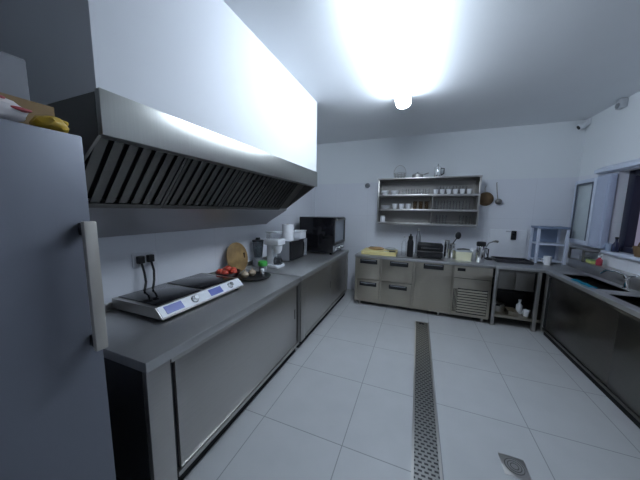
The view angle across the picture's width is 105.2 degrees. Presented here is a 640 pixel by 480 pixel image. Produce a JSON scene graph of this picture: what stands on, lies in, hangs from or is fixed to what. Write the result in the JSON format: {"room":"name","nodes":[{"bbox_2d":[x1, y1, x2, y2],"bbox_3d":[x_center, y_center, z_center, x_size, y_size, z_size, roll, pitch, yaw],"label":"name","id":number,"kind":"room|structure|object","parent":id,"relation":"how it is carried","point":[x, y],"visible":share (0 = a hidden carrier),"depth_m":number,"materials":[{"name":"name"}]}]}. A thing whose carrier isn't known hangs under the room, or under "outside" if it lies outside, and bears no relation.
{"room":"commercial kitchen","nodes":[
{"label":"commercial kitchen","id":0,"kind":"room"},
{"bbox_2d":[88,187,314,303],"bbox_3d":[-1.205,-0.166,2.331,0.200,2.730,5.450,4,8,21],"label":"wall","id":1,"kind":"structure","parent":0,"point":[180,254],"depth_m":2.10,"materials":[{"name":"paint"}]},
{"bbox_2d":[136,256,146,290],"bbox_3d":[-1.279,0.241,1.772,0.105,0.245,0.048,6,9,35],"label":"plug","id":2,"kind":"object","parent":1,"relation":"attached to","point":[139,259],"visible":1,"depth_m":1.77,"materials":[{"name":"black plastic"}]},
{"bbox_2d":[131,251,156,267],"bbox_3d":[-1.308,0.141,1.829,0.009,0.100,0.180,4,8,21],"label":"wall socket","id":3,"kind":"object","parent":1,"relation":"attached to","point":[134,264],"visible":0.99,"depth_m":1.81,"materials":[{"name":"white plastic"}]},
{"bbox_2d":[146,254,154,288],"bbox_3d":[-1.254,0.234,1.833,0.110,0.245,0.049,7,9,41],"label":"plug","id":4,"kind":"object","parent":1,"relation":"attached to","point":[150,258],"visible":1,"depth_m":1.84,"materials":[{"name":"black plastic"}]},
{"bbox_2d":[183,289,639,479],"bbox_3d":[0.672,1.355,1.759,4.280,0.100,5.850,4,8,21],"label":"floor","id":5,"kind":"structure","parent":0,"point":[340,407],"depth_m":1.85,"materials":[{"name":"tile"}]},
{"bbox_2d":[0,118,115,479],"bbox_3d":[-1.279,0.544,0.659,0.905,1.725,0.795,4,8,21],"label":"refrigerator","id":6,"kind":"object","parent":5,"relation":"on","point":[55,424],"visible":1,"depth_m":0.73,"materials":[{"name":"metal"}]},
{"bbox_2d":[0,95,31,121],"bbox_3d":[-0.871,-0.351,0.642,0.110,0.067,0.140,4,8,21],"label":"bread bag","id":7,"kind":"object","parent":6,"relation":"on","point":[9,110],"visible":0.93,"depth_m":0.65,"materials":[{"name":"white plastic"}]},
{"bbox_2d":[0,95,31,112],"bbox_3d":[-0.824,-0.364,0.651,0.026,0.033,0.077,5,8,34],"label":"print","id":8,"kind":"object","parent":7,"relation":"attached to","point":[6,105],"depth_m":0.65},
{"bbox_2d":[0,92,54,124],"bbox_3d":[-1.080,-0.374,0.670,0.260,0.100,0.420,4,8,21],"label":"cardboard tray","id":9,"kind":"object","parent":6,"relation":"on","point":[38,109],"visible":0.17,"depth_m":0.77,"materials":[{"name":"brown cardboard"}]},
{"bbox_2d":[0,51,29,100],"bbox_3d":[-1.078,-0.442,0.651,0.210,0.214,0.350,4,8,21],"label":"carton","id":10,"kind":"object","parent":9,"relation":"in","point":[13,73],"visible":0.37,"depth_m":0.74,"materials":[{"name":"white cardboard"}]},
{"bbox_2d":[29,115,68,132],"bbox_3d":[-0.835,-0.356,0.756,0.104,0.049,0.080,4,8,21],"label":"snack bag","id":11,"kind":"object","parent":6,"relation":"on","point":[49,122],"visible":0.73,"depth_m":0.73,"materials":[{"name":"yellow plastic"}]},
{"bbox_2d":[103,270,300,479],"bbox_3d":[-0.861,0.818,1.989,0.798,0.870,1.550,4,8,21],"label":"base cabinet","id":12,"kind":"object","parent":5,"relation":"on","point":[175,385],"visible":0.66,"depth_m":1.40,"materials":[{"name":"metal"}]},
{"bbox_2d":[103,270,300,373],"bbox_3d":[-0.856,0.465,1.946,0.798,0.050,1.550,4,8,21],"label":"countertop","id":13,"kind":"structure","parent":12,"relation":"on","point":[141,343],"depth_m":1.44,"materials":[{"name":"metal"}]},
{"bbox_2d":[112,273,242,319],"bbox_3d":[-1.021,0.400,1.875,0.480,0.091,0.730,4,8,21],"label":"induction hob","id":14,"kind":"object","parent":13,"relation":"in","point":[169,299],"visible":0.99,"depth_m":1.69,"materials":[{"name":"metal"}]},
{"bbox_2d":[215,269,240,277],"bbox_3d":[-0.885,0.344,2.361,0.236,0.088,0.236,4,8,21],"label":"fruit bowl","id":15,"kind":"object","parent":13,"relation":"on","point":[235,275],"visible":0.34,"depth_m":2.28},
{"bbox_2d":[224,265,230,271],"bbox_3d":[-0.888,0.273,2.349,0.072,0.069,0.072,4,8,21],"label":"tomato","id":16,"kind":"object","parent":15,"relation":"in","point":[228,268],"visible":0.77,"depth_m":2.33,"materials":[{"name":"red food"}]},
{"bbox_2d":[229,268,236,273],"bbox_3d":[-0.827,0.303,2.338,0.072,0.069,0.072,4,8,21],"label":"tomato","id":17,"kind":"object","parent":15,"relation":"in","point":[233,270],"visible":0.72,"depth_m":2.31,"materials":[{"name":"red food"}]},
{"bbox_2d":[226,242,247,271],"bbox_3d":[-0.895,0.186,2.655,0.082,0.319,0.324,4,8,21],"label":"cutting board","id":18,"kind":"object","parent":13,"relation":"on","point":[236,253],"visible":0.89,"depth_m":2.64,"materials":[{"name":"brown wood"}]},
{"bbox_2d":[236,271,270,281],"bbox_3d":[-0.668,0.368,2.466,0.340,0.020,0.340,4,8,21],"label":"serving tray","id":19,"kind":"object","parent":13,"relation":"on","point":[256,277],"visible":0.71,"depth_m":2.44,"materials":[{"name":"black plastic"}]},
{"bbox_2d":[241,269,248,277],"bbox_3d":[-0.745,0.333,2.428,0.076,0.086,0.076,4,8,21],"label":"onion","id":20,"kind":"object","parent":19,"relation":"on","point":[244,274],"visible":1,"depth_m":2.41,"materials":[{"name":"beige food"}]},
{"bbox_2d":[248,268,255,275],"bbox_3d":[-0.694,0.324,2.504,0.076,0.086,0.076,4,8,21],"label":"onion","id":21,"kind":"object","parent":19,"relation":"on","point":[251,272],"visible":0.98,"depth_m":2.48,"materials":[{"name":"beige food"}]},
{"bbox_2d":[260,268,264,276],"bbox_3d":[-0.584,0.329,2.482,0.044,0.080,0.044,4,8,21],"label":"salt shaker","id":22,"kind":"object","parent":19,"relation":"on","point":[262,274],"visible":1,"depth_m":2.47,"materials":[{"name":"silver metal"}]},
{"bbox_2d":[258,260,267,271],"bbox_3d":[-0.625,0.290,2.673,0.104,0.125,0.104,4,8,21],"label":"tub","id":23,"kind":"object","parent":13,"relation":"on","point":[262,263],"visible":0.91,"depth_m":2.64,"materials":[{"name":"green plastic"}]},
{"bbox_2d":[245,249,348,347],"bbox_3d":[-0.217,0.629,3.598,0.798,0.870,1.875,4,8,21],"label":"base cabinet","id":24,"kind":"object","parent":5,"relation":"on","point":[323,282],"visible":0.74,"depth_m":3.11,"materials":[{"name":"metal"}]},
{"bbox_2d":[245,249,348,280],"bbox_3d":[-0.212,0.277,3.554,0.798,0.050,1.875,4,8,21],"label":"countertop","id":25,"kind":"structure","parent":24,"relation":"on","point":[303,267],"depth_m":3.09,"materials":[{"name":"metal"}]},
{"bbox_2d":[252,237,263,266],"bbox_3d":[-0.751,0.141,2.972,0.144,0.345,0.142,4,8,21],"label":"blender","id":26,"kind":"object","parent":25,"relation":"on","point":[258,243],"visible":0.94,"depth_m":2.92,"materials":[{"name":"grey plastic"}]},
{"bbox_2d":[264,238,284,268],"bbox_3d":[-0.528,0.153,2.919,0.225,0.340,0.165,4,8,21],"label":"coffee maker","id":27,"kind":"object","parent":25,"relation":"on","point":[274,245],"visible":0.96,"depth_m":2.87,"materials":[{"name":"white plastic"}]},
{"bbox_2d":[266,231,282,232],"bbox_3d":[-0.541,-0.059,2.899,0.160,0.085,0.145,4,8,21],"label":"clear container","id":28,"kind":"object","parent":27,"relation":"on","point":[267,231],"visible":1,"depth_m":2.88,"materials":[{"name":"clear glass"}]},
{"bbox_2d":[273,245,282,253],"bbox_3d":[-0.500,0.109,2.894,0.116,0.095,0.116,4,8,21],"label":"basket","id":29,"kind":"object","parent":27,"relation":"on","point":[277,249],"depth_m":2.85,"materials":[{"name":"white plastic"}]},
{"bbox_2d":[277,237,306,260],"bbox_3d":[-0.439,0.120,3.473,0.382,0.275,0.500,4,8,21],"label":"microwave","id":30,"kind":"object","parent":25,"relation":"on","point":[297,248],"visible":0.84,"depth_m":3.25,"materials":[{"name":"silver plastic"}]},
{"bbox_2d":[282,224,293,240],"bbox_3d":[-0.431,-0.104,3.270,0.156,0.218,0.155,4,8,21],"label":"paper roll","id":31,"kind":"object","parent":30,"relation":"on","point":[288,229],"visible":0.98,"depth_m":3.21,"materials":[{"name":"paper"}]},
{"bbox_2d":[294,230,306,238],"bbox_3d":[-0.300,-0.083,3.523,0.154,0.118,0.194,4,8,21],"label":"plastic container","id":32,"kind":"object","parent":30,"relation":"on","point":[298,234],"visible":0.77,"depth_m":3.45,"materials":[{"name":"white plastic"}]},
{"bbox_2d":[300,216,344,254],"bbox_3d":[0.071,-0.099,4.077,0.623,0.575,0.600,4,8,21],"label":"oven","id":33,"kind":"object","parent":25,"relation":"on","point":[325,234],"visible":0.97,"depth_m":3.81,"materials":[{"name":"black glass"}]},
{"bbox_2d":[354,248,494,322],"bbox_3d":[1.535,0.646,3.885,1.860,0.815,0.730,4,8,21],"label":"base cabinet","id":34,"kind":"object","parent":5,"relation":"on","point":[449,286],"depth_m":3.52,"materials":[{"name":"metal"}]},
{"bbox_2d":[361,247,397,256],"bbox_3d":[0.968,0.190,3.958,0.530,0.055,0.380,4,8,21],"label":"cutting board","id":35,"kind":"object","parent":34,"relation":"on","point":[366,250],"visible":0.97,"depth_m":3.81,"materials":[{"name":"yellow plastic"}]},
{"bbox_2d":[368,246,383,249],"bbox_3d":[0.920,0.130,4.003,0.260,0.052,0.140,4,8,21],"label":"bread","id":36,"kind":"object","parent":35,"relation":"on","point":[370,247],"visible":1,"depth_m":3.95,"materials":[{"name":"beige food"}]},
{"bbox_2d":[407,234,413,256],"bbox_3d":[1.368,0.079,3.709,0.090,0.347,0.090,4,8,21],"label":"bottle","id":37,"kind":"object","parent":34,"relation":"on","point":[410,243],"visible":1,"depth_m":3.68,"materials":[{"name":"black plastic"}]},
{"bbox_2d":[415,229,420,253],"bbox_3d":[1.602,0.020,3.998,0.076,0.400,0.075,4,8,21],"label":"bottle","id":38,"kind":"object","parent":34,"relation":"on","point":[418,236],"visible":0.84,"depth_m":3.97,"materials":[{"name":"clear glass"}]},
{"bbox_2d":[355,248,494,268],"bbox_3d":[1.543,0.260,3.846,1.860,0.040,0.713,4,8,21],"label":"countertop","id":39,"kind":"structure","parent":34,"relation":"on","point":[401,255],"depth_m":3.53,"materials":[{"name":"metal"}]},
{"bbox_2d":[417,242,443,258],"bbox_3d":[1.647,0.158,3.683,0.350,0.205,0.340,4,8,21],"label":"press","id":40,"kind":"object","parent":34,"relation":"on","point":[424,249],"visible":1,"depth_m":3.58,"materials":[{"name":"black plastic"}]},
{"bbox_2d":[443,240,449,258],"bbox_3d":[1.857,0.139,3.585,0.075,0.272,0.075,4,8,21],"label":"canister","id":41,"kind":"object","parent":34,"relation":"on","point":[447,242],"visible":1,"depth_m":3.56,"materials":[{"name":"silver metal"}]},
{"bbox_2d":[449,243,455,258],"bbox_3d":[1.942,0.164,3.598,0.075,0.222,0.075,4,8,21],"label":"canister","id":42,"kind":"object","parent":34,"relation":"on","point":[452,246],"visible":0.93,"depth_m":3.57,"materials":[{"name":"silver metal"}]},
{"bbox_2d":[453,232,460,243],"bbox_3d":[1.987,0.063,3.568,0.108,0.370,0.028,4,8,21],"label":"spoon","id":43,"kind":"object","parent":42,"relation":"in","point":[458,234],"visible":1,"depth_m":3.54,"materials":[{"name":"black plastic"}]},
{"bbox_2d":[455,232,460,238],"bbox_3d":[2.003,-0.065,3.546,0.076,0.110,0.028,4,8,21],"label":"bowl","id":44,"kind":"object","parent":43,"relation":"on","point":[458,235],"depth_m":3.54,"materials":[{"name":"black plastic"}]},
{"bbox_2d":[454,249,472,260],"bbox_3d":[2.055,0.215,3.526,0.210,0.140,0.170,4,8,21],"label":"tub","id":45,"kind":"object","parent":34,"relation":"on","point":[462,255],"visible":0.79,"depth_m":3.46,"materials":[{"name":"beige plastic"}]},
{"bbox_2d":[471,248,475,260],"bbox_3d":[2.194,0.203,3.501,0.075,0.174,0.074,4,8,21],"label":"cup","id":46,"kind":"object","parent":34,"relation":"on","point":[473,250],"visible":0.8,"depth_m":3.48,"materials":[{"name":"white ceramic"}]},
{"bbox_2d":[475,241,488,262],"bbox_3d":[2.222,0.165,3.356,0.146,0.285,0.111,4,8,21],"label":"flask","id":47,"kind":"object","parent":34,"relation":"on","point":[481,246],"visible":1,"depth_m":3.32,"materials":[{"name":"silver metal"}]},
{"bbox_2d":[411,321,442,479],"bbox_3d":[0.875,1.268,2.062,0.167,0.005,2.780,4,8,21],"label":"drain","id":48,"kind":"object","parent":5,"relation":"on","point":[426,456],"visible":1,"depth_m":1.80,"materials":[{"name":"metal"}]},
{"bbox_2d":[498,452,531,479],"bbox_3d":[1.155,1.345,1.453,0.130,0.007,0.135,4,8,21],"label":"floor drain","id":49,"kind":"object","parent":5,"relation":"on","point":[512,466],"visible":1,"depth_m":1.45,"materials":[{"name":"metal"}]},
{"bbox_2d":[485,257,586,331],"bbox_3d":[2.879,0.728,3.366,1.019,0.815,0.713,4,8,21],"label":"work table","id":50,"kind":"object","parent":5,"relation":"on","point":[530,279],"visible":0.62,"depth_m":3.16,"materials":[{"name":"metal"}]},
{"bbox_2d":[485,240,498,259],"bbox_3d":[2.497,0.142,3.568,0.158,0.288,0.098,4,8,21],"label":"tap","id":51,"kind":"object","parent":50,"relation":"on","point":[496,241],"visible":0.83,"depth_m":3.56,"materials":[{"name":"silver metal"}]},
{"bbox_2d":[490,300,504,311],"bbox_3d":[2.451,0.913,3.376,0.174,0.113,0.193,-1,7,-13],"label":"saucepan","id":52,"kind":"object","parent":50,"relation":"on","point":[499,307],"visible":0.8,"depth_m":3.32,"materials":[{"name":"metal"}]},
{"bbox_2d":[488,229,526,257],"bbox_3d":[2.811,0.060,3.684,0.460,0.430,0.024,4,8,21],"label":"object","id":53,"kind":"object","parent":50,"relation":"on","point":[506,247],"visible":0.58,"depth_m":3.67,"materials":[{"name":"white plastic"}]},
{"bbox_2d":[490,285,525,309],"bbox_3d":[2.695,0.816,3.578,0.390,0.262,0.320,4,8,21],"label":"crate","id":54,"kind":"object","parent":50,"relation":"on","point":[510,298],"visible":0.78,"depth_m":3.43,"materials":[{"name":"black plastic"}]},
{"bbox_2d":[504,307,518,315],"bbox_3d":[2.571,0.958,3.298,0.110,0.045,0.190,4,8,21],"label":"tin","id":55,"kind":"object","parent":50,"relation":"on","point":[509,310],"visible":0.84,"depth_m":3.30,"materials":[{"name":"metal"}]},
{"bbox_2d":[491,256,533,264],"bbox_3d":[2.689,0.282,3.464,0.440,0.040,0.300,4,8,21],"label":"tray","id":56,"kind":"object","parent":50,"relation":"on","point":[495,258],"visible":0.96,"depth_m":3.44,"materials":[{"name":"metal"}]},
{"bbox_2d":[489,303,541,322],"bbox_3d":[2.866,0.991,3.397,0.980,0.035,0.665,4,8,21],"label":"shelf","id":57,"kind":"object","parent":50,"relation":"attached to","point":[528,306],"depth_m":3.24,"materials":[{"name":"metal"}]},
{"bbox_2d":[516,299,522,313],"bbox_3d":[2.671,0.888,3.282,0.068,0.190,0.067,4,8,21],"label":"bottle","id":58,"kind":"object","parent":50,"relation":"on","point":[519,306],"visible":0.88,"depth_m":3.26,"materials":[{"name":"white plastic"}]},
{"bbox_2d":[521,309,529,316],"bbox_3d":[2.679,0.954,3.200,0.090,0.080,0.071,4,8,21],"label":"cup","id":59,"kind":"object","parent":50,"relation":"on","point":[525,313],"visible":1,"depth_m":3.18,"materials":[{"name":"white ceramic"}]},
{"bbox_2d":[485,257,586,272],"bbox_3d":[2.885,0.343,3.319,1.019,0.040,0.713,4,8,21],"label":"countertop","id":60,"kind":"structure","parent":50,"relation":"on","point":[539,266],"depth_m":3.14,"materials":[{"name":"metal"}]},
{"bbox_2d":[541,256,551,264],"bbox_3d":[3.024,0.273,3.267,0.104,0.115,0.087,7,10,43],"label":"cup","id":61,"kind":"object","parent":50,"relation":"on","point":[546,259],"visible":1,"depth_m":3.24,"materials":[{"name":"white ceramic"}]},
{"bbox_2d":[527,225,570,264],"bbox_3d":[3.165,0.062,3.402,0.335,0.504,0.260,4,8,21],"label":"shelf","id":62,"kind":"object","parent":50,"relation":"on","point":[544,240],"visible":0.92,"depth_m":3.46,"materials":[{"name":"white plastic"}]},
{"bbox_2d":[539,258,639,428],"bbox_3d":[2.611,0.836,2.006,0.513,0.925,2.850,4,8,21],"label":"base cabinet","id":63,"kind":"object","parent":5,"relation":"on","point":[597,330],"visible":0.98,"depth_m":2.16,"materials":[{"name":"metal"}]},
{"bbox_2d":[571,279,596,288],"bbox_3d":[2.591,0.493,2.418,0.066,0.143,0.300,4,8,21],"label":"cloth","id":64,"kind":"object","parent":63,"relation":"hanging from","point":[576,280],"visible":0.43,"depth_m":2.40,"materials":[{"name":"blue fabric"}]},
{"bbox_2d":[579,254,590,260],"bbox_3d":[3.245,0.220,3.001,0.071,0.070,0.096,4,8,21],"label":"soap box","id":65,"kind":"object","parent":63,"relation":"on","point":[580,256],"visible":0.64,"depth_m":2.97,"materials":[{"name":"grey plastic"}]},
{"bbox_2d":[585,259,595,263],"bbox_3d":[3.188,0.251,2.868,0.070,0.040,0.105,4,8,21],"label":"sponge","id":66,"kind":"object","parent":63,"relation":"on","point":[592,261],"visible":0.76,"depth_m":2.84,"materials":[{"name":"plastic"}]},
{"bbox_2d":[545,270,639,318],"bbox_3d":[2.538,0.528,1.773,0.513,0.040,2.433,4,8,21],"label":"countertop","id":67,"kind":"structure","parent":63,"relation":"on","point":[606,296],"depth_m":2.19,"materials":[{"name":"metal"}]},
{"bbox_2d":[600,269,637,288],"bbox_3d":[2.838,0.366,2.337,0.054,0.150,0.289,0,7,-5],"label":"tap","id":68,"kind":"object","parent":67,"relation":"on","point":[627,280],"visible":1,"depth_m":2.27,"materials":[{"name":"silver metal"}]},
{"bbox_2d":[564,274,627,291],"bbox_3d":[2.763,0.552,2.497,0.243,0.252,0.598,4,8,21],"label":"basin","id":69,"kind":"object","parent":63,"relation":"in","point":[600,284],"depth_m":2.58,"materials":[{"name":"silver metal"}]},
{"bbox_2d":[595,256,602,265],"bbox_3d":[3.137,0.231,2.748,0.054,0.108,0.054,4,8,21],"label":"bottle","id":70,"kind":"object","parent":63,"relation":"on","point":[599,261],"visible":1,"depth_m":2.73,"materials":[{"name":"red plastic"}]},
{"bbox_2d":[612,295,639,307],"bbox_3d":[2.484,0.634,1.800,0.243,0.252,0.628,4,8,21],"label":"basin","id":71,"kind":"object","parent":63,"relation":"in","point":[634,301],"depth_m":2.06,"materials":[{"name":"silver metal"}]},
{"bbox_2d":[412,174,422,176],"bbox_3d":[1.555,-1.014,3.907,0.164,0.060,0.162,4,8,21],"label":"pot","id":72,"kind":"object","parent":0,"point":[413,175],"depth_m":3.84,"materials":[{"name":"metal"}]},
{"bbox_2d":[223,0,639,143],"bbox_3d":[0.710,-1.453,1.415,4.280,0.100,5.850,4,8,21],"label":"ceiling","id":73,"kind":"structure","parent":0,"point":[474,64],"depth_m":1.98,"materials":[{"name":"paint"}]},
{"bbox_2d":[0,0,316,171],"bbox_3d":[-0.776,-1.095,2.002,0.730,0.795,2.160,4,8,21],"label":"bulkhead","id":74,"kind":"object","parent":73,"relation":"attached to","point":[196,62],"visible":0.67,"depth_m":1.18,"materials":[{"name":"paint"}]},
{"bbox_2d":[47,87,316,237],"bbox_3d":[-0.777,-0.392,2.085,0.742,0.640,2.160,4,8,21],"label":"extractor hood","id":75,"kind":"object","parent":74,"relation":"attached to","point":[134,151],"visible":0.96,"depth_m":1.45,"materials":[{"name":"metal"}]},
{"bbox_2d":[375,0,410,108],"bbox_3d":[0.627,-1.397,1.950,0.154,0.142,1.555,4,8,21],"label":"ceiling lamp","id":76,"kind":"object","parent":73,"relation":"attached to","point":[391,13],"visible":1,"depth_m":1.63,"materials":[{"name":"white plastic"}]},
{"bbox_2d":[315,120,585,304],"bbox_3d":[1.734,-0.354,4.194,4.280,2.730,0.200,4,8,21],"label":"wall","id":77,"kind":"structure","parent":0,"point":[535,168],"depth_m":3.80,"materials":[{"name":"paint"}]},
{"bbox_2d":[377,175,482,226],"bbox_3d":[1.675,-0.610,3.914,1.460,0.739,0.302,4,8,21],"label":"wall rack","id":78,"kind":"object","parent":77,"relation":"attached to","point":[458,210],"visible":0.99,"depth_m":3.94,"materials":[{"name":"metal"}]},
{"bbox_2d":[380,215,384,221],"bbox_3d":[1.060,-0.362,4.149,0.084,0.108,0.083,4,8,21],"label":"jar","id":79,"kind":"object","parent":78,"relation":"on","point":[382,218],"visible":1,"depth_m":4.12,"materials":[{"name":"white ceramic"}]},
{"bbox_2d":[394,165,405,177],"bbox_3d":[1.305,-1.108,3.996,0.198,0.218,0.198,4,8,21],"label":"wire basket","id":80,"kind":"object","parent":78,"relation":"on","point":[397,174],"visible":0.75,"depth_m":4.01,"materials":[{"name":"metal"}]},
{"bbox_2d":[413,201,416,208],"bbox_3d":[1.532,-0.561,3.948,0.064,0.125,0.064,4,8,21],"label":"glass","id":81,"kind":"object","parent":78,"relation":"on","point":[414,202],"visible":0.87,"depth_m":3.92,"materials":[{"name":"beige glass"}]},
{"bbox_2d":[412,172,428,176],"bbox_3d":[1.593,-1.032,3.890,0.246,0.102,0.162,4,8,21],"label":"saucepan","id":82,"kind":"object","parent":78,"relation":"on","point":[417,174],"visible":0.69,"depth_m":3.84,"materials":[{"name":"metal"}]},
{"bbox_2d":[424,201,428,208],"bbox_3d":[1.690,-0.551,3.886,0.064,0.125,0.064,4,8,21],"label":"glass","id":83,"kind":"object","parent":78,"relation":"on","point":[426,203],"visible":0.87,"depth_m":3.86,"materials":[{"name":"beige glass"}]},
{"bbox_2d":[378,222,475,226],"bbox_3d":[1.670,-0.259,3.954,1.406,0.032,0.288,4,8,21],"label":"shelf","id":84,"kind":"object","parent":78,"relation":"attached to","point":[458,224],"depth_m":3.86,"materials":[{"name":"metal"}]},
{"bbox_2d":[378,209,476,211],"bbox_3d":[1.673,-0.477,3.927,1.406,0.032,0.288,4,8,21],"label":"shelf","id":85,"kind":"object","parent":78,"relation":"attached to","point":[379,210],"depth_m":3.84,"materials":[{"name":"metal"}]},
{"bbox_2d":[379,194,478,196],"bbox_3d":[1.676,-0.706,3.899,1.406,0.032,0.288,4,8,21],"label":"shelf","id":86,"kind":"object","parent":78,"relation":"attached to","point":[380,195],"depth_m":3.78,"materials":[{"name":"metal"}]},
{"bbox_2d":[433,164,444,176],"bbox_3d":[1.829,-1.071,3.782,0.115,0.212,0.137,-2,7,-20],"label":"coffee pot","id":87,"kind":"object","parent":78,"relation":"on","point":[437,173],"visible":0.84,"depth_m":3.75,"materials":[{"name":"silver metal"}]},
{"bbox_2d":[480,186,493,205],"bbox_3d":[2.509,-0.669,3.691,0.210,0.306,0.081,4,8,21],"label":"colander","id":88,"kind":"object","parent":78,"relation":"hanging from","point":[486,198],"visible":0.89,"depth_m":3.68,"materials":[{"name":"brown wicker"}]},
{"bbox_2d":[495,182,501,204],"bbox_3d":[2.652,-0.691,3.627,0.097,0.332,0.072,7,10,43],"label":"ladle","id":89,"kind":"object","parent":77,"relation":"hanging from","point":[497,201],"visible":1,"depth_m":3.63,"materials":[{"name":"metal"}]},
{"bbox_2d":[511,231,516,239],"bbox_3d":[2.863,-0.069,3.618,0.060,0.135,0.034,4,8,21],"label":"wall phone","id":90,"kind":"object","parent":77,"relation":"attached to","point":[513,233],"visible":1,"depth_m":3.61,"materials":[{"name":"black plastic"}]},
{"bbox_2d":[577,118,591,129],"bbox_3d":[3.432,-1.508,3.192,0.122,0.130,0.087,4,8,21],"label":"security camera","id":91,"kind":"object","parent":77,"relation":"attached to","point":[587,122],"visible":1,"depth_m":3.16,"materials":[{"name":"white plastic"}]},
{"bbox_2d":[495,199,501,204],"bbox_3d":[2.654,-0.571,3.638,0.090,0.090,0.070,4,8,21],"label":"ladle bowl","id":92,"kind":"object","parent":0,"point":[498,201],"depth_m":3.62,"materials":[{"name":"metal"}]},
{"bbox_2d":[567,91,639,274],"bbox_3d":[2.587,0.068,0.842,0.200,2.730,5.450,4,8,21],"label":"wall","id":93,"kind":"structure","parent":0,"point":[612,136],"depth_m":2.71,"materials":[{"name":"paint"}]},
{"bbox_2d":[568,245,599,261],"bbox_3d":[3.246,0.175,3.006,0.138,0.160,0.390,4,8,21],"label":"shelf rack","id":94,"kind":"object","parent":93,"relation":"attached to","point":[584,249],"visible":0.98,"depth_m":2.94,"materials":[{"name":"metal"}]},
{"bbox_2d":[569,169,639,261],"bbox_3d":[3.089,-0.241,2.230,0.235,0.900,2.330,4,8,21],"label":"window","id":95,"kind":"structure","parent":93,"relation":"in","point":[593,200],"depth_m":2.74,"materials":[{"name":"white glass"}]},
{"bbox_2d":[588,173,617,248],"bbox_3d":[3.231,-0.324,2.803,0.060,0.830,0.230,4,8,21],"label":"shutter","id":96,"kind":"object","parent":95,"relation":"attached to","point":[606,185],"depth_m":2.75,"materials":[{"name":"plastic"}]},
{"bbox_2d":[603,243,611,250],"bbox_3d":[3.199,0.079,2.716,0.077,0.080,0.064,-2,8,-24],"label":"mug","id":97,"kind":"object","parent":95,"relation":"on","point":[607,247],"visible":0.88,"depth_m":2.71,"materials":[{"name":"white ceramic"}]},
{"bbox_2d":[611,237,619,251],"bbox_3d":[3.183,0.049,2.632,0.060,0.160,0.060,4,8,21],"label":"bottle","id":98,"kind":"object","parent":95,"relation":"on","point":[615,247],"visible":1,"depth_m":2.62,"materials":[{"name":"blue glass"}]},
{"bbox_2d":[633,242,639,256],"bbox_3d":[3.084,0.081,2.329,0.140,0.166,0.146,4,8,21],"label":"basket","id":99,"kind":"object","parent":95,"relation":"on","point":[636,249],"visible":1,"depth_m":2.34,"materials":[{"name":"brown wicker"}]},
{"bbox_2d":[594,158,639,173],"bbox_3d":[2.950,-0.718,2.013,0.070,0.085,1.950,4,8,21],"label":"trim","id":100,"kind":"structure","parent":93,"relation":"attached to","point":[634,163],"depth_m":2.58,"materials":[{"name":"white plastic"}]},
{"bbox_2d":[615,97,628,109],"bbox_3d":[3.235,-1.465,2.635,0.076,0.095,0.090,4,8,21],"label":"sensor","id":101,"kind":"object","parent":93,"relation":"attached to","point":[622,103],"visible":1,"depth_m":2.60,"materials":[{"name":"grey plastic"}]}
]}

